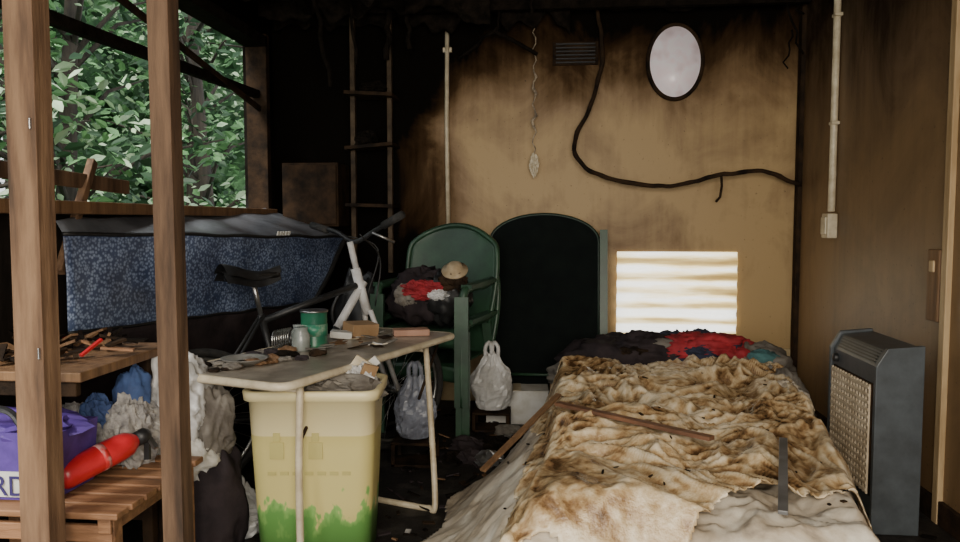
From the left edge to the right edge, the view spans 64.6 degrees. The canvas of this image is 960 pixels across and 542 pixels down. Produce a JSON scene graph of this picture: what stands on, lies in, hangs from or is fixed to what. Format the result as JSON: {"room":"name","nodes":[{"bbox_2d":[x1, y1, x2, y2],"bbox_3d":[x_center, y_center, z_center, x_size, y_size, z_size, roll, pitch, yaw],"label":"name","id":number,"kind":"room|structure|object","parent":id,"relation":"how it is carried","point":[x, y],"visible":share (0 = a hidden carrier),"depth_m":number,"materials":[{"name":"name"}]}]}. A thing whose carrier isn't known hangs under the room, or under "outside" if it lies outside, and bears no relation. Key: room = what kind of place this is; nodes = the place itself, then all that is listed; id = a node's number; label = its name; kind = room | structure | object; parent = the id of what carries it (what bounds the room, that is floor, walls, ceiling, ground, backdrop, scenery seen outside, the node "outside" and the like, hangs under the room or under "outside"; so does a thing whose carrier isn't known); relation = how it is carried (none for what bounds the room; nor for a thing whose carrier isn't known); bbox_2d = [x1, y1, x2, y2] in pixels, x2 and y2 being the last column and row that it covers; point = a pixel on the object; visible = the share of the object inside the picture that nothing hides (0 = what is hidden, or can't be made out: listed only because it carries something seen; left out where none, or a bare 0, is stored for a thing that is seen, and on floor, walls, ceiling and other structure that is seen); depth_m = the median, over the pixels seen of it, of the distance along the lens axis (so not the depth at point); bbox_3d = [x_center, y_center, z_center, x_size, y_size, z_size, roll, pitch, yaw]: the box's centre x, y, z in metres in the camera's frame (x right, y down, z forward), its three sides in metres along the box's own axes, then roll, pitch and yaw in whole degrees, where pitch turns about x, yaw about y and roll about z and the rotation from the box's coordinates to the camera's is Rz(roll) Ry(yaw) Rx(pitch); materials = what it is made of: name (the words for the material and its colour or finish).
{"room":"fire-damaged room","nodes":[
{"label":"fire-damaged room","id":0,"kind":"room"},
{"bbox_2d":[2,0,193,541],"bbox_3d":[-1.256,-0.234,2.017,0.960,2.700,0.083,0,4,5],"label":"studs","id":1,"kind":"object","parent":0,"point":[26,25],"visible":1,"depth_m":1.99,"materials":[{"name":"brown wood"}]},
{"bbox_2d":[0,0,274,541],"bbox_3d":[-1.655,-0.343,3.661,0.100,2.700,3.400,0,4,5],"label":"wall","id":2,"kind":"structure","parent":0,"point":[247,12],"depth_m":3.04,"materials":[{"name":"brown wood"}]},
{"bbox_2d":[0,0,276,274],"bbox_3d":[-1.582,-0.750,3.667,0.200,1.430,2.840,0,4,5],"label":"window","id":3,"kind":"structure","parent":2,"relation":"in","point":[256,91],"depth_m":4.16,"materials":[{"name":"brown wood"}]},
{"bbox_2d":[56,208,346,522],"bbox_3d":[-1.254,0.295,4.011,0.567,1.292,2.216,0,4,5],"label":"tarpaulin","id":4,"kind":"object","parent":3,"relation":"hanging from","point":[110,264],"visible":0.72,"depth_m":3.71,"materials":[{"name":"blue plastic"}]},
{"bbox_2d":[66,398,958,541],"bbox_3d":[0.026,1.141,2.439,3.800,0.100,5.800,0,4,5],"label":"floor","id":5,"kind":"structure","parent":0,"point":[393,478],"depth_m":3.58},
{"bbox_2d":[0,342,162,541],"bbox_3d":[-1.424,0.681,2.579,0.540,0.800,0.560,0,4,5],"label":"workbench","id":6,"kind":"object","parent":5,"relation":"on","point":[97,362],"visible":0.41,"depth_m":2.48,"materials":[{"name":"brown wood"}]},
{"bbox_2d":[0,326,148,363],"bbox_3d":[-1.422,0.243,2.587,0.530,0.058,0.472,4,5,44],"label":"scrap","id":7,"kind":"object","parent":6,"relation":"on","point":[71,340],"visible":0.62,"depth_m":2.56,"materials":[{"name":"brown wood"}]},
{"bbox_2d":[0,455,202,541],"bbox_3d":[-1.349,0.875,2.438,0.720,0.430,0.530,0,4,5],"label":"wooden bench","id":8,"kind":"object","parent":5,"relation":"on","point":[115,496],"visible":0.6,"depth_m":2.24,"materials":[{"name":"brown wood"}]},
{"bbox_2d":[0,405,97,499],"bbox_3d":[-1.379,0.522,2.306,0.430,0.288,0.232,0,4,5],"label":"shopping bag","id":9,"kind":"object","parent":8,"relation":"on","point":[79,431],"visible":0.5,"depth_m":2.24,"materials":[{"name":"purple fabric"}]},
{"bbox_2d":[62,392,159,469],"bbox_3d":[-1.318,0.554,2.603,0.493,0.318,0.240,0,4,5],"label":"plastic bag","id":10,"kind":"object","parent":8,"relation":"on","point":[127,415],"visible":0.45,"depth_m":2.53,"materials":[{"name":"white plastic"}]},
{"bbox_2d":[79,364,151,428],"bbox_3d":[-1.238,0.436,2.585,0.230,0.234,0.121,-3,5,-41],"label":"cloth","id":11,"kind":"object","parent":10,"relation":"on","point":[136,382],"visible":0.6,"depth_m":2.57,"materials":[{"name":"fabric"}]},
{"bbox_2d":[64,428,158,488],"bbox_3d":[-1.176,0.586,2.387,0.090,0.130,0.308,3,5,36],"label":"fire extinguisher","id":12,"kind":"object","parent":8,"relation":"on","point":[114,450],"visible":0.83,"depth_m":2.36,"materials":[{"name":"red paint"}]},
{"bbox_2d":[151,351,248,541],"bbox_3d":[-1.062,0.668,2.828,0.307,0.783,0.388,3,5,38],"label":"sacks","id":13,"kind":"object","parent":5,"relation":"on","point":[221,505],"visible":0.44,"depth_m":2.76,"materials":[{"name":"grey fabric"}]},
{"bbox_2d":[242,475,258,538],"bbox_3d":[-0.993,0.922,3.043,0.324,0.253,0.250,0,4,5],"label":"bag","id":14,"kind":"object","parent":5,"relation":"on","point":[253,528],"visible":0.1,"depth_m":2.98,"materials":[{"name":"grey plastic"}]},
{"bbox_2d":[242,373,387,541],"bbox_3d":[-0.615,0.737,2.907,0.500,0.637,0.350,0,4,0],"label":"recycling bin","id":15,"kind":"object","parent":5,"relation":"on","point":[342,439],"visible":0.84,"depth_m":2.76,"materials":[{"name":"plastic"}]},
{"bbox_2d":[304,354,388,399],"bbox_3d":[-0.566,0.439,2.881,0.426,0.234,0.303,0,4,5],"label":"rubbish","id":16,"kind":"object","parent":15,"relation":"in","point":[362,376],"visible":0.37,"depth_m":2.83,"materials":[{"name":"grey paper"}]},
{"bbox_2d":[188,211,442,469],"bbox_3d":[-0.912,0.345,3.857,1.673,1.300,0.619,-2,4,-25],"label":"bicycle","id":17,"kind":"object","parent":5,"relation":"on","point":[225,272],"visible":0.44,"depth_m":3.82,"materials":[{"name":"metal"}]},
{"bbox_2d":[197,327,454,541],"bbox_3d":[-0.584,0.688,3.258,0.753,0.708,1.319,2,4,25],"label":"folding table","id":18,"kind":"object","parent":5,"relation":"on","point":[293,375],"visible":0.58,"depth_m":2.89,"materials":[{"name":"plastic"}]},
{"bbox_2d":[220,353,268,366],"bbox_3d":[-0.894,0.343,2.892,0.180,0.030,0.180,0,4,5],"label":"ceramic dish","id":19,"kind":"object","parent":18,"relation":"on","point":[234,357],"visible":0.87,"depth_m":2.92,"materials":[{"name":"white ceramic"}]},
{"bbox_2d":[205,345,326,371],"bbox_3d":[-0.871,0.338,2.951,0.278,0.032,0.536,3,5,35],"label":"debris heap","id":20,"kind":"object","parent":18,"relation":"on","point":[288,352],"visible":0.73,"depth_m":2.97,"materials":[{"name":"brown wood"}]},
{"bbox_2d":[271,327,291,348],"bbox_3d":[-0.846,0.289,3.258,0.034,0.086,0.175,2,4,24],"label":"coil spring","id":21,"kind":"object","parent":18,"relation":"on","point":[283,337],"visible":0.88,"depth_m":3.24,"materials":[{"name":"metal"}]},
{"bbox_2d":[291,324,303,345],"bbox_3d":[-0.782,0.282,3.300,0.076,0.100,0.076,0,4,5],"label":"glass jar","id":22,"kind":"object","parent":18,"relation":"on","point":[294,325],"visible":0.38,"depth_m":3.28,"materials":[{"name":"clear glass"}]},
{"bbox_2d":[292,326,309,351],"bbox_3d":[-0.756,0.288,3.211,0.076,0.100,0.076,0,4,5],"label":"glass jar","id":23,"kind":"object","parent":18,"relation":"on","point":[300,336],"visible":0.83,"depth_m":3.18,"materials":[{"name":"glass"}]},
{"bbox_2d":[300,308,327,347],"bbox_3d":[-0.727,0.250,3.329,0.122,0.160,0.122,0,4,5],"label":"tin can","id":24,"kind":"object","parent":18,"relation":"on","point":[315,319],"visible":0.8,"depth_m":3.28,"materials":[{"name":"metal"}]},
{"bbox_2d":[305,330,396,349],"bbox_3d":[-0.506,0.311,3.472,0.360,0.026,0.708,1,4,16],"label":"debris heap","id":25,"kind":"object","parent":18,"relation":"on","point":[383,336],"visible":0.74,"depth_m":3.33,"materials":[{"name":"brown wood"}]},
{"bbox_2d":[330,320,378,339],"bbox_3d":[-0.602,0.278,3.583,0.243,0.076,0.122,-3,5,-39],"label":"scrap","id":26,"kind":"object","parent":18,"relation":"on","point":[351,329],"visible":0.95,"depth_m":3.57,"materials":[{"name":"brown cardboard"}]},
{"bbox_2d":[392,327,429,336],"bbox_3d":[-0.332,0.292,3.655,0.170,0.030,0.090,-1,4,-12],"label":"wood block","id":27,"kind":"object","parent":18,"relation":"on","point":[412,331],"visible":1,"depth_m":3.62,"materials":[{"name":"brown wood"}]},
{"bbox_2d":[330,267,391,405],"bbox_3d":[-0.734,0.454,4.685,0.381,0.965,0.319,-1,4,-8],"label":"black rucksack","id":28,"kind":"object","parent":5,"relation":"on","point":[340,301],"visible":0.18,"depth_m":4.58,"materials":[{"name":"fabric"}]},
{"bbox_2d":[391,434,438,467],"bbox_3d":[-0.333,0.924,3.920,0.220,0.126,0.180,0,4,5],"label":"crate","id":29,"kind":"object","parent":5,"relation":"on","point":[411,460],"visible":0.7,"depth_m":3.88,"materials":[{"name":"brown wood"}]},
{"bbox_2d":[393,360,436,438],"bbox_3d":[-0.329,0.654,3.903,0.224,0.397,0.164,0,4,5],"label":"bag","id":30,"kind":"object","parent":29,"relation":"on","point":[410,413],"visible":0.86,"depth_m":3.85,"materials":[{"name":"grey plastic"}]},
{"bbox_2d":[370,223,500,436],"bbox_3d":[-0.250,0.328,4.638,0.644,1.241,0.669,1,4,20],"label":"chairs","id":31,"kind":"object","parent":5,"relation":"on","point":[468,244],"visible":0.62,"depth_m":4.69,"materials":[{"name":"green plastic"}]},
{"bbox_2d":[385,265,473,327],"bbox_3d":[-0.300,0.149,4.490,0.537,0.370,0.373,0,4,5],"label":"clothes","id":32,"kind":"object","parent":31,"relation":"on","point":[421,295],"visible":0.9,"depth_m":4.38,"materials":[{"name":"fabric"}]},
{"bbox_2d":[441,261,467,278],"bbox_3d":[-0.145,-0.007,4.349,0.154,0.101,0.131,0,4,5],"label":"straw hat","id":33,"kind":"object","parent":32,"relation":"on","point":[453,267],"visible":1,"depth_m":4.31,"materials":[{"name":"beige wicker"}]},
{"bbox_2d":[472,406,510,432],"bbox_3d":[0.070,0.887,4.553,0.220,0.116,0.180,0,4,5],"label":"crate","id":34,"kind":"object","parent":5,"relation":"on","point":[477,426],"visible":0.8,"depth_m":4.50,"materials":[{"name":"brown wood"}]},
{"bbox_2d":[470,340,512,410],"bbox_3d":[0.065,0.616,4.535,0.264,0.409,0.196,0,4,5],"label":"bag","id":35,"kind":"object","parent":34,"relation":"on","point":[491,380],"visible":0.99,"depth_m":4.48,"materials":[{"name":"white plastic"}]},
{"bbox_2d":[486,383,548,423],"bbox_3d":[0.232,0.830,4.765,0.390,0.212,0.210,0,4,3],"label":"box","id":36,"kind":"object","parent":5,"relation":"on","point":[527,399],"visible":0.56,"depth_m":4.67,"materials":[{"name":"beige paint"}]},
{"bbox_2d":[490,213,607,393],"bbox_3d":[0.443,0.265,5.026,0.786,1.298,0.300,0,4,5],"label":"garden table","id":37,"kind":"object","parent":5,"relation":"on","point":[553,272],"visible":0.77,"depth_m":5.05,"materials":[{"name":"plastic"}]},
{"bbox_2d":[377,409,936,540],"bbox_3d":[0.129,0.967,3.695,3.469,0.096,2.891,0,4,5],"label":"debris","id":38,"kind":"object","parent":5,"relation":"on","point":[464,449],"visible":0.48,"depth_m":3.93,"materials":[{"name":"brown wood"}]},
{"bbox_2d":[827,328,925,535],"bbox_3d":[1.670,0.656,3.255,0.190,0.760,0.516,0,4,5],"label":"heater","id":39,"kind":"object","parent":5,"relation":"on","point":[876,380],"visible":0.78,"depth_m":3.02,"materials":[{"name":"black plastic"}]},
{"bbox_3d":[0.912,0.876,3.182,1.222,0.330,2.213,0,4,5],"label":"mattress","id":40,"kind":"object","parent":5,"relation":"on","visible":0},
{"bbox_2d":[421,422,879,541],"bbox_3d":[0.671,0.806,3.160,1.982,0.466,2.704,0,4,5],"label":"sheet","id":41,"kind":"object","parent":40,"relation":"on","point":[475,513],"visible":0.19,"depth_m":2.25,"materials":[{"name":"fabric"}]},
{"bbox_2d":[499,353,872,541],"bbox_3d":[0.670,0.758,3.157,1.981,0.533,2.703,0,4,5],"label":"cover","id":42,"kind":"object","parent":41,"relation":"on","point":[622,503],"visible":0.9,"depth_m":2.57,"materials":[{"name":"beige fabric"}]},
{"bbox_2d":[480,393,561,471],"bbox_3d":[0.180,0.678,3.224,0.471,0.249,0.030,-4,5,-43],"label":"wooden lath","id":43,"kind":"object","parent":42,"relation":"on","point":[556,396],"visible":1,"depth_m":3.21,"materials":[{"name":"brown wood"}]},
{"bbox_2d":[555,401,714,440],"bbox_3d":[0.529,0.531,2.718,0.035,0.014,0.660,-4,5,-44],"label":"wooden lath","id":44,"kind":"object","parent":42,"relation":"on","point":[676,430],"visible":1,"depth_m":2.67,"materials":[{"name":"brown wood"}]},
{"bbox_2d":[503,358,848,509],"bbox_3d":[0.757,0.741,3.170,1.265,0.469,1.951,0,4,5],"label":"flakes","id":45,"kind":"object","parent":42,"relation":"on","point":[640,413],"visible":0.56,"depth_m":2.58,"materials":[{"name":"black paint"}]},
{"bbox_2d":[778,437,787,514],"bbox_3d":[0.895,0.593,2.244,0.026,0.052,0.573,2,4,22],"label":"metal bar","id":46,"kind":"object","parent":42,"relation":"on","point":[783,442],"visible":1,"depth_m":2.19,"materials":[{"name":"grey metal"}]},
{"bbox_2d":[546,328,816,416],"bbox_3d":[1.081,0.650,4.219,1.420,0.635,1.365,0,4,5],"label":"heap","id":47,"kind":"object","parent":40,"relation":"on","point":[632,347],"visible":0.41,"depth_m":4.20,"materials":[{"name":"fabric"}]},
{"bbox_2d":[272,4,799,397],"bbox_3d":[0.329,-0.447,5.224,3.750,2.700,0.100,0,4,5],"label":"wall","id":48,"kind":"structure","parent":0,"point":[741,114],"depth_m":5.11,"materials":[{"name":"beige paint"}]},
{"bbox_2d":[282,163,349,226],"bbox_3d":[-1.110,-0.512,5.144,0.380,0.420,0.307,0,4,5],"label":"upper cabinet","id":49,"kind":"object","parent":48,"relation":"attached to","point":[311,192],"visible":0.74,"depth_m":5.00,"materials":[{"name":"brown wood"}]},
{"bbox_2d":[344,16,399,272],"bbox_3d":[-0.720,-0.840,5.098,0.321,1.700,0.250,0,4,5],"label":"ladder","id":50,"kind":"object","parent":48,"relation":"attached to","point":[365,141],"visible":0.98,"depth_m":5.07,"materials":[{"name":"brown wood"}]},
{"bbox_2d":[443,31,451,223],"bbox_3d":[-0.220,-0.970,5.170,0.060,1.350,0.045,0,4,5],"label":"pipe","id":51,"kind":"object","parent":48,"relation":"attached to","point":[446,49],"visible":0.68,"depth_m":5.15,"materials":[{"name":"beige metal"}]},
{"bbox_2d":[553,41,597,65],"bbox_3d":[0.636,-1.448,5.060,0.300,0.150,0.037,0,4,5],"label":"air vent","id":52,"kind":"object","parent":48,"relation":"in","point":[564,53],"visible":1,"depth_m":5.05,"materials":[{"name":"black metal"}]},
{"bbox_2d":[441,348,789,400],"bbox_3d":[0.895,0.708,5.184,2.400,0.400,0.020,0,4,5],"label":"baseboard","id":53,"kind":"structure","parent":48,"relation":"attached to","point":[448,387],"depth_m":5.28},
{"bbox_2d":[646,22,704,100],"bbox_3d":[1.282,-1.374,4.995,0.380,0.510,0.030,0,4,5],"label":"oval mirror","id":54,"kind":"object","parent":48,"relation":"attached to","point":[675,58],"visible":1,"depth_m":4.99,"materials":[{"name":"silver glass"}]},
{"bbox_2d":[616,252,737,333],"bbox_3d":[1.318,0.147,5.102,0.790,0.552,0.030,0,4,5],"label":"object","id":55,"kind":"object","parent":48,"relation":"attached to","point":[657,291],"visible":0.98,"depth_m":5.10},
{"bbox_2d":[295,0,810,27],"bbox_3d":[0.133,-1.584,3.061,3.500,0.145,3.975,0,4,5],"label":"ceiling beams","id":56,"kind":"structure","parent":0,"point":[495,5],"depth_m":4.83,"materials":[{"name":"black wood"}]},
{"bbox_2d":[529,28,538,177],"bbox_3d":[0.360,-1.201,5.020,0.071,1.171,0.042,0,4,5],"label":"hanging wire","id":57,"kind":"object","parent":56,"relation":"hanging from","point":[534,164],"depth_m":5.03,"materials":[{"name":"beige"}]},
{"bbox_2d":[797,0,959,512],"bbox_3d":[1.868,-0.244,2.170,0.100,2.700,5.700,0,4,5],"label":"wall","id":58,"kind":"structure","parent":0,"point":[895,54],"depth_m":3.73,"materials":[{"name":"brown paint"}]},
{"bbox_2d":[790,4,806,368],"bbox_3d":[2.074,-0.429,4.957,0.030,2.700,0.070,0,4,5],"label":"trim","id":59,"kind":"structure","parent":58,"relation":"attached to","point":[803,7],"depth_m":4.93,"materials":[{"name":"brown wood"}]},
{"bbox_2d":[820,0,842,237],"bbox_3d":[1.993,-0.962,4.295,0.070,1.550,0.100,0,4,5],"label":"conduit","id":60,"kind":"object","parent":58,"relation":"attached to","point":[828,229],"visible":1,"depth_m":4.29,"materials":[{"name":"beige paint"}]},
{"bbox_2d":[814,410,959,541],"bbox_3d":[1.966,0.944,3.900,0.020,0.100,2.400,0,4,5],"label":"baseboard","id":61,"kind":"structure","parent":58,"relation":"attached to","point":[948,519],"depth_m":3.09,"materials":[{"name":"brown wood"}]},
{"bbox_2d":[925,249,941,321],"bbox_3d":[1.895,0.060,3.174,0.033,0.300,0.100,0,4,5],"label":"switch box","id":62,"kind":"object","parent":58,"relation":"attached to","point":[934,255],"visible":0.92,"depth_m":3.15,"materials":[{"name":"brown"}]},
{"bbox_2d":[931,0,959,524],"bbox_3d":[1.891,-0.303,3.059,0.025,2.700,0.045,0,4,5],"label":"trim","id":63,"kind":"structure","parent":58,"relation":"attached to","point":[954,64],"depth_m":3.06,"materials":[{"name":"brown wood"}]},
{"bbox_3d":[0.026,-1.653,2.254,3.800,0.100,5.800,0,4,5],"label":"ceiling","id":64,"kind":"structure","parent":0,"visible":0},
{"bbox_2d":[311,0,804,86],"bbox_3d":[0.501,-1.471,4.784,3.118,0.606,0.388,0,4,0],"label":"hanging ceiling strips","id":65,"kind":"object","parent":64,"relation":"hanging from","point":[388,19],"visible":0.96,"depth_m":4.83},
{"bbox_2d":[572,10,801,201],"bbox_3d":[1.337,-1.115,4.907,1.471,1.344,0.118,0,4,7],"label":"cable","id":66,"kind":"object","parent":64,"relation":"hanging from","point":[601,33],"visible":0.98,"depth_m":4.95,"materials":[{"name":"black rubber"}]},
{"label":"outside","id":67,"kind":"structure","parent":0,"visible":0},
{"bbox_3d":[-11.178,0.893,9.193,19.800,0.100,40.000,0,4,5],"label":"ground","id":68,"kind":"structure","parent":67,"visible":0},
{"bbox_2d":[0,0,133,202],"bbox_3d":[-5.725,-2.345,7.796,4.221,6.550,4.697,2,4,26],"label":"tree","id":69,"kind":"object","parent":68,"relation":"on","point":[57,35],"visible":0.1,"depth_m":7.99,"materials":[{"name":"green plant"}]},
{"bbox_2d":[0,0,215,201],"bbox_3d":[-4.267,-1.661,5.141,4.624,5.540,4.862,3,5,39],"label":"tree","id":70,"kind":"object","parent":68,"relation":"on","point":[130,158],"visible":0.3,"depth_m":5.27,"materials":[{"name":"green plant"}]},
{"bbox_2d":[0,0,244,206],"bbox_3d":[-7.335,-2.628,10.142,6.083,7.000,16.776,3,5,35],"label":"foliage","id":71,"kind":"object","parent":68,"relation":"on","point":[240,163],"visible":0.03,"depth_m":13.78,"materials":[{"name":"green plant"}]},
{"bbox_2d":[0,0,245,207],"bbox_3d":[-3.751,-1.753,6.346,4.073,5.563,4.147,0,4,5],"label":"tree","id":72,"kind":"object","parent":68,"relation":"on","point":[65,74],"visible":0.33,"depth_m":6.54,"materials":[{"name":"green plant"}]},
{"bbox_2d":[0,9,245,207],"bbox_3d":[-5.953,-3.089,10.554,6.568,7.667,4.748,0,4,5],"label":"tree","id":73,"kind":"object","parent":68,"relation":"on","point":[96,74],"visible":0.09,"depth_m":10.52,"materials":[{"name":"green plant"}]},
{"bbox_2d":[55,0,245,206],"bbox_3d":[-3.742,-3.046,10.381,4.782,7.606,4.705,0,4,5],"label":"tree","id":74,"kind":"object","parent":68,"relation":"on","point":[189,191],"visible":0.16,"depth_m":10.77,"materials":[{"name":"green plant"}]},
{"bbox_2d":[78,0,244,206],"bbox_3d":[-3.594,-2.268,8.891,5.820,6.253,3.951,2,4,29],"label":"tree","id":75,"kind":"object","parent":68,"relation":"on","point":[204,189],"visible":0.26,"depth_m":8.43,"materials":[{"name":"green plant"}]},
{"bbox_2d":[106,0,242,78],"bbox_3d":[-2.670,-2.672,11.113,5.321,6.760,4.004,-2,5,-33],"label":"tree","id":76,"kind":"object","parent":68,"relation":"on","point":[215,32],"visible":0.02,"depth_m":11.04,"materials":[{"name":"green plant"}]}
]}

